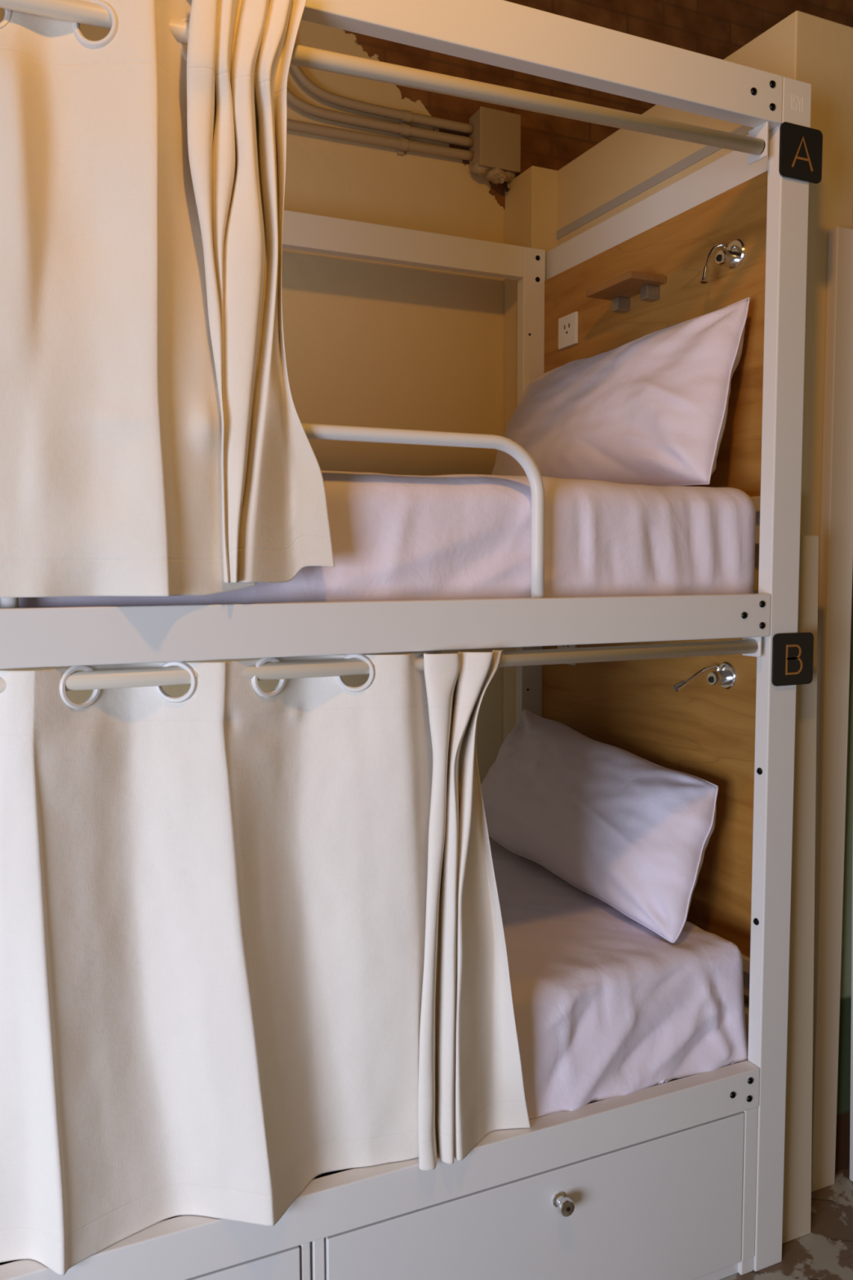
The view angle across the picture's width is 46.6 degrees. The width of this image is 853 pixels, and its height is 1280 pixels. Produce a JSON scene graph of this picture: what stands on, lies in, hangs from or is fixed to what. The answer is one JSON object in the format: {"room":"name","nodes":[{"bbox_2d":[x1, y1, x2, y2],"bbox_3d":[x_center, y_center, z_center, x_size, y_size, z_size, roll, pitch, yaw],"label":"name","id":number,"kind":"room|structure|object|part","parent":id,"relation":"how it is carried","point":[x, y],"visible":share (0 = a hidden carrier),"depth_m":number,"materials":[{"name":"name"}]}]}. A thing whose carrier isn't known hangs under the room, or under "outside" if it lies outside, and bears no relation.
{"room":"dormitory","nodes":[
{"label":"dormitory","id":0,"kind":"room"},
{"bbox_2d":[0,0,852,839],"bbox_3d":[0.187,-0.723,2.789,6.600,3.600,0.125,-2,5,-25],"label":"wall","id":1,"kind":"structure","parent":0,"point":[368,343],"depth_m":2.61,"materials":[{"name":"paint"}]},
{"bbox_2d":[286,119,473,160],"bbox_3d":[-1.056,-1.234,2.085,2.589,0.043,0.035,-2,5,-25],"label":"conduit","id":2,"kind":"object","parent":1,"relation":"attached to","point":[402,144],"visible":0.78,"depth_m":2.51,"materials":[{"name":"beige metal"}]},
{"bbox_2d":[287,88,473,147],"bbox_3d":[-0.140,-1.887,2.463,0.566,1.208,0.035,-2,5,-25],"label":"conduit","id":3,"kind":"object","parent":1,"relation":"attached to","point":[404,131],"visible":0.67,"depth_m":2.50,"materials":[{"name":"beige"}]},
{"bbox_2d":[289,64,473,134],"bbox_3d":[-0.120,-1.906,2.471,0.521,1.173,0.035,-2,5,-25],"label":"conduit","id":4,"kind":"object","parent":1,"relation":"attached to","point":[406,117],"visible":0.7,"depth_m":2.50,"materials":[{"name":"beige"}]},
{"bbox_2d":[469,106,520,191],"bbox_3d":[0.178,-1.296,2.633,0.130,0.190,0.074,-2,5,-25],"label":"junction box","id":5,"kind":"object","parent":1,"relation":"attached to","point":[496,134],"visible":1,"depth_m":2.60,"materials":[{"name":"beige"}]},
{"bbox_3d":[0.194,-1.315,2.604,0.122,0.148,0.007,-2,5,-25],"label":"lid","id":6,"kind":"part","parent":5,"relation":"part of","materials":[{"name":"beige"}]},
{"bbox_2d":[502,10,852,1061],"bbox_3d":[0.527,-0.053,2.389,0.237,2.320,0.971,-2,5,-25],"label":"wall","id":7,"kind":"structure","parent":0,"point":[815,51],"depth_m":1.95,"materials":[{"name":"beige paint"}]},
{"bbox_2d":[556,124,754,239],"bbox_3d":[0.513,-1.037,2.239,0.003,0.022,0.808,-2,5,-25],"label":"trim","id":8,"kind":"structure","parent":7,"relation":"attached to","point":[706,151],"depth_m":2.26,"materials":[{"name":"grey metal"}]},
{"bbox_2d":[720,1167,852,1279],"bbox_3d":[0.323,1.264,0.746,5.000,0.060,4.300,-2,5,-25],"label":"floor","id":9,"kind":"structure","parent":0,"point":[826,1252],"depth_m":1.88,"materials":[{"name":"concrete"}]},
{"bbox_2d":[0,0,811,1279],"bbox_3d":[-0.490,0.108,1.746,2.289,2.100,1.005,-2,5,-25],"label":"bunk bed","id":10,"kind":"object","parent":9,"relation":"on","point":[682,1178],"visible":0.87,"depth_m":1.67,"materials":[{"name":"white metal"}]},
{"bbox_2d":[0,0,334,597],"bbox_3d":[-0.414,-0.439,1.219,0.629,0.771,0.093,-2,5,-25],"label":"curtain","id":11,"kind":"object","parent":10,"relation":"hanging from","point":[154,441],"visible":0.98,"depth_m":1.23,"materials":[{"name":"beige fabric"}]},
{"bbox_3d":[-0.542,1.026,1.276,0.787,0.280,0.018,-2,5,-25],"label":"drawer","id":12,"kind":"part","parent":10,"relation":"part of","materials":[{"name":"white wood"}]},
{"bbox_2d":[0,648,530,1275],"bbox_3d":[-0.266,0.413,1.350,0.961,0.774,0.093,-2,5,-25],"label":"curtain","id":13,"kind":"object","parent":10,"relation":"hanging from","point":[253,949],"visible":1,"depth_m":1.35,"materials":[{"name":"beige fabric"}]},
{"bbox_3d":[-0.172,-0.175,1.377,0.781,0.249,0.021,-2,5,-25],"label":"guard rail","id":14,"kind":"part","parent":10,"relation":"part of","materials":[{"name":"white metal"}]},
{"bbox_3d":[-0.179,1.025,1.453,0.014,0.314,0.026,-2,5,-25],"label":"drawer frame","id":15,"kind":"part","parent":10,"relation":"part of","materials":[{"name":"white"}]},
{"bbox_3d":[-0.161,1.024,1.462,0.018,0.314,0.026,-2,5,-25],"label":"drawer frame","id":16,"kind":"part","parent":10,"relation":"part of","materials":[{"name":"white"}]},
{"bbox_2d":[0,470,755,607],"bbox_3d":[-0.488,-0.165,1.733,2.039,0.220,0.882,-2,5,-25],"label":"sheet","id":17,"kind":"object","parent":10,"relation":"on","point":[449,536],"visible":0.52,"depth_m":1.54,"materials":[{"name":"white fabric"}]},
{"bbox_2d":[491,297,750,486],"bbox_3d":[0.374,-0.486,2.168,0.238,0.355,0.833,-2,5,-25],"label":"pillow","id":18,"kind":"object","parent":17,"relation":"on","point":[651,409],"visible":0.83,"depth_m":1.95,"materials":[{"name":"white fabric"}]},
{"bbox_3d":[-0.341,0.048,1.306,2.006,0.030,0.024,-2,5,-25],"label":"curtain rod","id":19,"kind":"part","parent":10,"relation":"part of","materials":[{"name":"beige metal"}]},
{"bbox_3d":[-0.342,0.838,1.363,2.059,0.072,0.034,-2,5,-25],"label":"rail","id":20,"kind":"part","parent":10,"relation":"part of","materials":[{"name":"white"}]},
{"bbox_3d":[-0.348,-0.771,1.242,1.996,0.068,0.024,-2,5,-25],"label":"curtain rod","id":21,"kind":"part","parent":10,"relation":"part of","materials":[{"name":"beige metal"}]},
{"bbox_3d":[-0.344,-0.009,1.299,2.059,0.074,0.034,-2,5,-25],"label":"rail","id":22,"kind":"part","parent":10,"relation":"part of","materials":[{"name":"white metal"}]},
{"bbox_3d":[-0.718,-0.932,2.101,2.116,0.078,0.033,-2,5,-25],"label":"rail","id":23,"kind":"part","parent":10,"relation":"part of","materials":[{"name":"white metal"}]},
{"bbox_3d":[0.274,0.040,2.634,0.065,2.100,0.033,-2,5,-25],"label":"post","id":24,"kind":"part","parent":10,"relation":"part of","materials":[{"name":"white"}]},
{"bbox_3d":[0.209,0.998,1.624,0.786,0.280,0.018,-2,5,-25],"label":"drawer","id":25,"kind":"part","parent":10,"relation":"part of","materials":[{"name":"white wood"}]},
{"bbox_3d":[-0.346,-0.868,1.235,2.059,0.078,0.034,-2,5,-25],"label":"rail","id":26,"kind":"part","parent":10,"relation":"part of","materials":[{"name":"white metal"}]},
{"bbox_3d":[0.221,0.910,1.598,0.028,0.028,0.030,-2,5,-25],"label":"knob","id":27,"kind":"part","parent":10,"relation":"part of","materials":[{"name":"silver metal"}]},
{"bbox_2d":[557,644,577,665],"bbox_3d":[0.357,0.023,2.512,0.009,0.077,0.081,-2,5,-25],"label":"power socket","id":28,"kind":"object","parent":10,"relation":"attached to","point":[562,646],"visible":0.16,"depth_m":2.50,"materials":[{"name":"white plastic"}]},
{"bbox_2d":[558,311,578,349],"bbox_3d":[0.352,-0.768,2.460,0.009,0.077,0.081,-2,5,-25],"label":"power socket","id":29,"kind":"object","parent":10,"relation":"attached to","point":[568,324],"visible":1,"depth_m":2.45,"materials":[{"name":"white plastic"}]},
{"bbox_2d":[586,271,666,313],"bbox_3d":[0.436,-0.761,2.175,0.094,0.044,0.167,-2,5,-25],"label":"wall shelf","id":30,"kind":"object","parent":10,"relation":"attached to","point":[619,290],"visible":1,"depth_m":2.15,"materials":[{"name":"brown wood"}]},
{"bbox_3d":[0.488,0.280,2.273,0.013,0.650,0.831,-2,5,-25],"label":"headboard panel","id":31,"kind":"part","parent":10,"relation":"part of","materials":[{"name":"brown wood"}]},
{"bbox_3d":[0.486,-0.600,2.208,0.013,0.603,0.831,-2,5,-25],"label":"headboard panel","id":32,"kind":"part","parent":10,"relation":"part of","materials":[{"name":"brown wood"}]},
{"bbox_3d":[0.501,-0.943,2.208,0.033,0.078,0.864,-2,5,-25],"label":"rail","id":33,"kind":"part","parent":10,"relation":"part of","materials":[{"name":"white metal"}]},
{"bbox_2d":[673,662,737,691],"bbox_3d":[0.550,0.074,1.965,0.121,0.055,0.054,-2,5,-25],"label":"reading lamp","id":34,"kind":"object","parent":10,"relation":"attached to","point":[725,675],"visible":1,"depth_m":1.98,"materials":[{"name":"silver metal"}]},
{"bbox_2d":[707,676,714,682],"bbox_3d":[0.572,0.080,1.988,0.003,0.013,0.013,-4,6,-44],"label":"switch","id":35,"kind":"object","parent":34,"relation":"attached to","point":[710,679],"depth_m":1.99,"materials":[{"name":"black plastic"}]},
{"bbox_2d":[699,239,746,283],"bbox_3d":[0.570,-0.735,1.914,0.073,0.085,0.054,-2,5,-25],"label":"reading lamp","id":36,"kind":"object","parent":10,"relation":"attached to","point":[732,256],"visible":1,"depth_m":1.92,"materials":[{"name":"silver metal"}]},
{"bbox_2d":[715,254,722,261],"bbox_3d":[0.570,-0.743,1.926,0.003,0.013,0.013,-4,6,-44],"label":"switch","id":37,"kind":"object","parent":36,"relation":"attached to","point":[718,257],"depth_m":1.93,"materials":[{"name":"black plastic"}]},
{"bbox_3d":[0.579,1.138,1.816,0.029,0.030,0.029,-2,5,-25],"label":"drawer frame","id":38,"kind":"part","parent":10,"relation":"part of","materials":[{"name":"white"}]},
{"bbox_3d":[0.505,0.649,2.308,0.018,0.088,0.832,-2,5,-25],"label":"rail","id":39,"kind":"part","parent":10,"relation":"part of","materials":[{"name":"brown"}]},
{"bbox_3d":[0.505,0.763,2.335,0.033,0.072,0.864,-2,5,-25],"label":"rail","id":40,"kind":"part","parent":10,"relation":"part of","materials":[{"name":"brown"}]},
{"bbox_3d":[0.581,0.982,1.797,0.031,0.284,0.021,-2,5,-25],"label":"drawer frame","id":41,"kind":"part","parent":10,"relation":"part of","materials":[{"name":"white"}]},
{"bbox_3d":[0.503,-0.254,2.241,0.018,0.088,0.832,-2,5,-25],"label":"rail","id":42,"kind":"part","parent":10,"relation":"part of","materials":[{"name":"white"}]},
{"bbox_3d":[0.620,0.105,1.757,0.064,2.100,0.033,-2,5,-25],"label":"post","id":43,"kind":"part","parent":10,"relation":"part of","materials":[{"name":"white metal"}]},
{"bbox_2d":[771,632,813,686],"bbox_3d":[0.645,0.034,1.740,0.092,0.092,0.006,-2,5,-25],"label":"letter sign","id":44,"kind":"object","parent":10,"relation":"attached to","point":[792,652],"visible":1,"depth_m":1.74,"materials":[{"name":"black plastic"}]},
{"bbox_2d":[778,121,822,183],"bbox_3d":[0.633,-0.822,1.672,0.093,0.088,0.005,-2,5,-25],"label":"letter sign","id":45,"kind":"object","parent":10,"relation":"attached to","point":[801,147],"visible":1,"depth_m":1.67,"materials":[{"name":"black plastic"}]},
{"bbox_2d":[782,535,818,1243],"bbox_3d":[0.688,0.479,1.849,0.108,1.340,0.020,-2,5,-25],"label":"leaning board","id":46,"kind":"object","parent":9,"relation":"on","point":[797,1206],"visible":0.55,"depth_m":1.85,"materials":[{"name":"beige"}]},
{"bbox_2d":[811,226,852,1191],"bbox_3d":[0.814,0.171,1.988,0.066,1.933,0.024,-2,5,-25],"label":"door frame","id":47,"kind":"structure","parent":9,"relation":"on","point":[836,550],"depth_m":1.97,"materials":[{"name":"beige paint"}]},
{"bbox_2d":[849,864,852,1181],"bbox_3d":[0.919,0.160,2.010,0.174,1.950,0.022,-2,5,-25],"label":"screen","id":48,"kind":"object","parent":9,"relation":"on","point":[851,1035],"visible":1,"depth_m":2.06,"materials":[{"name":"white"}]},
{"bbox_2d":[835,573,852,1172],"bbox_3d":[1.480,0.306,2.384,1.463,1.600,0.102,-2,5,-25],"label":"door","id":49,"kind":"structure","parent":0,"point":[843,1102],"depth_m":2.08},
{"bbox_3d":[-0.496,0.694,1.812,2.006,0.217,0.815,-2,5,-25],"label":"mattress","id":50,"kind":"object","parent":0,"visible":0},
{"bbox_2d":[489,839,747,1119],"bbox_3d":[-0.485,0.669,1.787,2.034,0.218,0.899,-2,5,-25],"label":"sheet","id":51,"kind":"object","parent":50,"relation":"on","point":[606,1006],"visible":0.28,"depth_m":1.75,"materials":[{"name":"white fabric"}]},
{"bbox_2d":[480,709,718,942],"bbox_3d":[0.340,0.367,2.187,0.224,0.328,0.790,-2,5,-25],"label":"pillow","id":52,"kind":"object","parent":51,"relation":"on","point":[630,832],"visible":0.98,"depth_m":2.03,"materials":[{"name":"white fabric"}]}
]}

